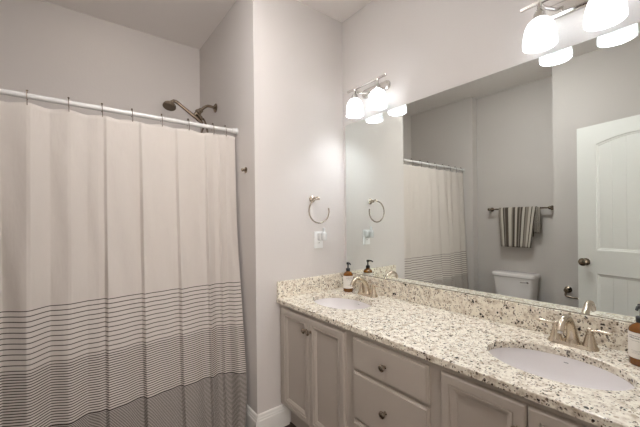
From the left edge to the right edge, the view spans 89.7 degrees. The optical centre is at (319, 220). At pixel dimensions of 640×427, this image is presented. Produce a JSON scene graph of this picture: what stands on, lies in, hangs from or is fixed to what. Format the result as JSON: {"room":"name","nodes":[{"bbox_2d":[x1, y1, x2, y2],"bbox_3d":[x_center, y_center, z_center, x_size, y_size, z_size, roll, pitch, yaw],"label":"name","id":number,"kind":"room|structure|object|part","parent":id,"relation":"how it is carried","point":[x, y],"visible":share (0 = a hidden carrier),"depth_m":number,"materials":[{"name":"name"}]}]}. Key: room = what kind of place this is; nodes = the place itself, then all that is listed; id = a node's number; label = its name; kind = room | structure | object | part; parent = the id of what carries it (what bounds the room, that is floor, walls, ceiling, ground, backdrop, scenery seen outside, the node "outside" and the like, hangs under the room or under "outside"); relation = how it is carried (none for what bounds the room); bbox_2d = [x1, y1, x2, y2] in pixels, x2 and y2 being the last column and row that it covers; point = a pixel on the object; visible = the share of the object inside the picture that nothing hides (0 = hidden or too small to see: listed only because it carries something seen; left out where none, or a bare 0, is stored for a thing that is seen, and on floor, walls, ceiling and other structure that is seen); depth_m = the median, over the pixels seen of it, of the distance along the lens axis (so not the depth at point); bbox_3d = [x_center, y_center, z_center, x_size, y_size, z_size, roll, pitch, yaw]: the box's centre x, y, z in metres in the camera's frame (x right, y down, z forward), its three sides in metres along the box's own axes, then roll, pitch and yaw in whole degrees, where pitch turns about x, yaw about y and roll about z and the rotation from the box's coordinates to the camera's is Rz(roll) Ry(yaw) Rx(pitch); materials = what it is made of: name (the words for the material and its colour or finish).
{"room":"bathroom","nodes":[
{"label":"bathroom","id":0,"kind":"room"},
{"bbox_2d":[0,0,199,132],"bbox_3d":[-1.391,-0.064,2.490,2.530,2.757,0.100,-1,0,-38],"label":"wall","id":1,"kind":"structure","parent":0,"point":[47,49],"depth_m":2.26,"materials":[{"name":"grey paint"}]},
{"bbox_2d":[41,0,371,49],"bbox_3d":[-0.258,-1.479,0.636,3.000,0.050,4.500,-1,0,-38],"label":"ceiling","id":2,"kind":"structure","parent":0,"point":[190,23],"depth_m":2.24,"materials":[{"name":"white paint"}]},
{"bbox_2d":[199,0,344,421],"bbox_3d":[-0.376,-0.074,2.581,0.818,2.757,1.006,-1,0,-38],"label":"wall","id":3,"kind":"structure","parent":0,"point":[271,69],"depth_m":2.09,"materials":[{"name":"grey paint"}]},
{"bbox_2d":[162,99,216,132],"bbox_3d":[-0.921,-0.482,2.305,0.378,0.800,0.092,-1,0,-41],"label":"shower","id":4,"kind":"object","parent":3,"relation":"attached to","point":[168,105],"visible":0.61,"depth_m":2.31,"materials":[{"name":"silver metal"}]},
{"bbox_3d":[-0.841,-0.831,2.394,0.114,0.066,0.021,-1,0,-38],"label":"wall arm","id":5,"kind":"part","parent":4,"relation":"part of","materials":[{"name":"silver metal"}]},
{"bbox_2d":[245,404,289,426],"bbox_3d":[-0.353,1.236,2.068,0.234,0.136,0.218,-1,0,-38],"label":"baseboard","id":6,"kind":"structure","parent":3,"relation":"attached to","point":[279,416],"depth_m":1.99,"materials":[{"name":"white paint"}]},
{"bbox_2d":[314,231,322,247],"bbox_3d":[-0.010,0.134,2.221,0.074,0.116,0.008,-1,0,-38],"label":"outlet","id":7,"kind":"object","parent":3,"relation":"attached to","point":[317,244],"visible":0.82,"depth_m":2.21,"materials":[{"name":"white plastic"}]},
{"bbox_2d":[318,228,326,240],"bbox_3d":[0.018,0.094,2.193,0.042,0.089,0.071,-1,0,-38],"label":"plug","id":8,"kind":"object","parent":7,"relation":"attached to","point":[322,236],"visible":1,"depth_m":2.17,"materials":[{"name":"white plastic"}]},
{"bbox_2d":[308,196,329,223],"bbox_3d":[-0.026,-0.073,2.166,0.178,0.192,0.080,-1,0,-38],"label":"towel ring","id":9,"kind":"object","parent":3,"relation":"attached to","point":[312,199],"visible":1,"depth_m":2.14,"materials":[{"name":"silver metal"}]},
{"bbox_2d":[342,0,639,271],"bbox_3d":[0.783,-0.087,1.678,0.100,2.757,1.843,-1,0,-38],"label":"wall","id":10,"kind":"structure","parent":0,"point":[424,48],"depth_m":1.78,"materials":[{"name":"grey paint"}]},
{"bbox_2d":[346,73,390,117],"bbox_3d":[0.308,-0.791,2.066,0.160,0.192,0.336,-1,0,-38],"label":"vanity light","id":11,"kind":"object","parent":10,"relation":"attached to","point":[377,100],"visible":1,"depth_m":2.04,"materials":[{"name":"white glass"}]},
{"bbox_3d":[0.231,-0.749,2.133,0.120,0.109,0.120,-1,0,-38],"label":"lamp shade","id":12,"kind":"part","parent":11,"relation":"part of","materials":[{"name":"white glass"}]},
{"bbox_3d":[0.279,-0.854,2.134,0.107,0.037,0.019,-1,0,-5],"label":"arm","id":13,"kind":"part","parent":11,"relation":"part of","materials":[{"name":"silver metal"}]},
{"bbox_3d":[0.354,-0.750,1.975,0.120,0.109,0.120,-1,0,-38],"label":"lamp shade","id":14,"kind":"part","parent":11,"relation":"part of","materials":[{"name":"white glass"}]},
{"bbox_2d":[353,274,631,351],"bbox_3d":[0.703,0.427,1.688,0.020,0.105,1.717,-1,0,-38],"label":"backsplash","id":15,"kind":"structure","parent":10,"relation":"attached to","point":[501,311],"depth_m":1.49,"materials":[{"name":"stone"}]},
{"bbox_2d":[345,22,639,322],"bbox_3d":[0.693,-0.160,1.704,0.008,1.070,1.632,-1,0,-38],"label":"wall mirror","id":16,"kind":"object","parent":10,"relation":"attached to","point":[520,183],"visible":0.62,"depth_m":1.45,"materials":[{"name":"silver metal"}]},
{"bbox_2d":[520,0,628,53],"bbox_3d":[0.961,-0.798,1.228,0.160,0.192,0.336,-1,0,-38],"label":"vanity light","id":17,"kind":"object","parent":10,"relation":"attached to","point":[541,34],"visible":1,"depth_m":1.25,"materials":[{"name":"white glass"}]},
{"bbox_3d":[0.885,-0.756,1.295,0.120,0.109,0.120,-1,0,-38],"label":"lamp shade","id":18,"kind":"part","parent":17,"relation":"part of","materials":[{"name":"white glass"}]},
{"bbox_3d":[0.933,-0.861,1.295,0.107,0.037,0.019,-1,0,-5],"label":"arm","id":19,"kind":"part","parent":17,"relation":"part of","materials":[{"name":"silver metal"}]},
{"bbox_3d":[1.008,-0.757,1.137,0.120,0.109,0.120,-1,0,-38],"label":"lamp shade","id":20,"kind":"part","parent":17,"relation":"part of","materials":[{"name":"white glass"}]},
{"bbox_3d":[-0.228,1.327,0.636,3.000,0.050,4.500,-1,0,-38],"label":"floor","id":21,"kind":"structure","parent":0,"visible":0},
{"bbox_2d":[280,304,598,426],"bbox_3d":[0.477,0.902,1.508,0.602,0.786,1.717,-1,0,-38],"label":"vanity cabinet","id":22,"kind":"object","parent":21,"relation":"on","point":[332,375],"visible":0.98,"depth_m":1.38,"materials":[{"name":"beige paint"}]},
{"bbox_3d":[-0.141,0.834,1.874,0.019,0.591,0.284,-1,0,-38],"label":"door","id":23,"kind":"part","parent":22,"relation":"part of","materials":[{"name":"beige paint"}]},
{"bbox_3d":[0.035,0.832,1.649,0.019,0.591,0.282,-1,0,-38],"label":"door","id":24,"kind":"part","parent":22,"relation":"part of","materials":[{"name":"beige paint"}]},
{"bbox_3d":[0.282,1.021,1.335,0.019,0.208,0.398,-1,0,-38],"label":"drawer","id":25,"kind":"part","parent":22,"relation":"part of","materials":[{"name":"beige paint"}]},
{"bbox_3d":[0.257,0.607,1.321,0.030,0.031,0.031,-1,0,-38],"label":"knob","id":26,"kind":"part","parent":22,"relation":"part of","materials":[{"name":"silver metal"}]},
{"bbox_3d":[0.259,0.798,1.321,0.030,0.031,0.031,-1,0,-38],"label":"knob","id":27,"kind":"part","parent":22,"relation":"part of","materials":[{"name":"silver metal"}]},
{"bbox_3d":[0.279,0.798,1.335,0.019,0.214,0.398,-1,0,-38],"label":"drawer","id":28,"kind":"part","parent":22,"relation":"part of","materials":[{"name":"beige paint"}]},
{"bbox_3d":[0.277,0.607,1.335,0.019,0.145,0.398,-1,0,-38],"label":"drawer","id":29,"kind":"part","parent":22,"relation":"part of","materials":[{"name":"beige paint"}]},
{"bbox_2d":[276,287,639,426],"bbox_3d":[0.483,0.495,1.516,0.580,0.027,1.721,-1,0,-38],"label":"countertop","id":30,"kind":"structure","parent":22,"relation":"on","point":[460,343],"depth_m":1.22,"materials":[{"name":"stone"}]},
{"bbox_2d":[277,272,343,298],"bbox_3d":[-0.047,0.435,2.182,0.556,0.105,0.020,-1,0,-38],"label":"side splash","id":31,"kind":"object","parent":30,"relation":"on","point":[293,287],"visible":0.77,"depth_m":2.15,"materials":[{"name":"stone"}]},
{"bbox_2d":[314,298,370,309],"bbox_3d":[0.130,0.589,1.935,0.345,0.152,0.468,-1,0,-38],"label":"sink","id":32,"kind":"object","parent":30,"relation":"in","point":[338,303],"visible":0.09,"depth_m":2.10,"materials":[{"name":"white ceramic"}]},
{"bbox_2d":[343,262,352,291],"bbox_3d":[0.192,0.385,2.193,0.067,0.200,0.068,-1,0,29],"label":"soap bottle","id":33,"kind":"object","parent":30,"relation":"on","point":[347,276],"visible":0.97,"depth_m":2.17,"materials":[{"name":"orange glass"}]},
{"bbox_2d":[350,276,380,297],"bbox_3d":[0.296,0.418,2.055,0.188,0.132,0.191,-1,0,13],"label":"faucet","id":34,"kind":"object","parent":30,"relation":"on","point":[364,290],"visible":1,"depth_m":2.04,"materials":[{"name":"silver metal"}]},
{"bbox_3d":[0.258,0.416,2.039,0.177,0.128,0.055,-1,0,-38],"label":"spout","id":35,"kind":"part","parent":34,"relation":"part of","materials":[{"name":"silver metal"}]},
{"bbox_3d":[0.275,0.441,2.118,0.051,0.074,0.051,-1,0,-38],"label":"handle","id":36,"kind":"part","parent":34,"relation":"part of","materials":[{"name":"silver metal"}]},
{"bbox_3d":[0.307,0.477,2.077,0.055,0.013,0.159,-1,0,-38],"label":"plate","id":37,"kind":"part","parent":34,"relation":"part of","materials":[{"name":"silver metal"}]},
{"bbox_3d":[0.338,0.440,2.036,0.051,0.074,0.051,-1,0,-38],"label":"handle","id":38,"kind":"part","parent":34,"relation":"part of","materials":[{"name":"silver metal"}]},
{"bbox_2d":[489,347,634,390],"bbox_3d":[0.789,0.582,1.090,0.345,0.152,0.468,-1,0,-38],"label":"sink","id":39,"kind":"object","parent":30,"relation":"in","point":[554,367],"visible":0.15,"depth_m":1.19,"materials":[{"name":"white ceramic"}]},
{"bbox_2d":[536,314,612,351],"bbox_3d":[0.956,0.411,1.209,0.188,0.132,0.191,-1,0,13],"label":"faucet","id":40,"kind":"object","parent":30,"relation":"on","point":[589,343],"visible":1,"depth_m":1.20,"materials":[{"name":"silver metal"}]},
{"bbox_3d":[0.909,0.405,1.296,0.016,0.014,0.063,-1,0,-43],"label":"lever","id":41,"kind":"part","parent":40,"relation":"part of","materials":[{"name":"silver metal"}]},
{"bbox_3d":[0.934,0.434,1.272,0.051,0.074,0.051,-1,0,-38],"label":"handle","id":42,"kind":"part","parent":40,"relation":"part of","materials":[{"name":"silver metal"}]},
{"bbox_3d":[0.918,0.409,1.193,0.177,0.128,0.055,-1,0,-38],"label":"spout","id":43,"kind":"part","parent":40,"relation":"part of","materials":[{"name":"silver metal"}]},
{"bbox_3d":[0.967,0.470,1.230,0.055,0.013,0.159,-1,0,-38],"label":"plate","id":44,"kind":"part","parent":40,"relation":"part of","materials":[{"name":"silver metal"}]},
{"bbox_3d":[0.998,0.433,1.190,0.051,0.074,0.051,-1,0,-38],"label":"handle","id":45,"kind":"part","parent":40,"relation":"part of","materials":[{"name":"silver metal"}]},
{"bbox_3d":[1.016,0.404,1.159,0.016,0.014,0.063,-1,0,-33],"label":"lever","id":46,"kind":"part","parent":40,"relation":"part of","materials":[{"name":"silver metal"}]},
{"bbox_2d":[628,304,639,366],"bbox_3d":[1.059,0.376,1.057,0.067,0.200,0.067,-1,0,21],"label":"soap bottle","id":47,"kind":"object","parent":30,"relation":"on","point":[634,328],"visible":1,"depth_m":1.05,"materials":[{"name":"orange glass"}]},
{"bbox_3d":[0.516,0.827,1.031,0.019,0.591,0.270,-1,0,-38],"label":"door","id":48,"kind":"part","parent":22,"relation":"part of","materials":[{"name":"beige paint"}]},
{"bbox_3d":[0.684,0.825,0.817,0.019,0.591,0.268,-1,0,-38],"label":"door","id":49,"kind":"part","parent":22,"relation":"part of","materials":[{"name":"beige paint"}]},
{"bbox_3d":[-1.369,-0.064,0.714,0.380,2.757,2.729,-1,0,-38],"label":"wall","id":50,"kind":"structure","parent":0,"visible":0},
{"bbox_2d":[0,88,237,134],"bbox_3d":[-1.141,-0.582,1.672,1.496,0.047,0.047,-1,0,-38],"label":"curtain rod","id":51,"kind":"object","parent":50,"relation":"attached to","point":[2,91],"visible":1,"depth_m":1.69,"materials":[{"name":"white metal"}]},
{"bbox_2d":[232,128,237,134],"bbox_3d":[-0.565,-0.588,2.121,0.035,0.047,0.047,-1,0,-38],"label":"curtain rod bracket","id":52,"kind":"object","parent":51,"relation":"on","point":[234,131],"depth_m":2.11,"materials":[{"name":"white metal"}]},
{"bbox_3d":[-1.363,-0.570,1.496,0.010,0.077,0.045,-1,0,-38],"label":"curtain hook","id":53,"kind":"object","parent":51,"relation":"hanging from","visible":0},
{"bbox_2d":[0,101,246,426],"bbox_3d":[-1.077,0.377,1.611,1.456,1.849,0.169,-1,0,-38],"label":"shower curtain","id":54,"kind":"object","parent":53,"relation":"hanging from","point":[121,299],"visible":1,"depth_m":1.67,"materials":[{"name":"fabric"}]}
]}

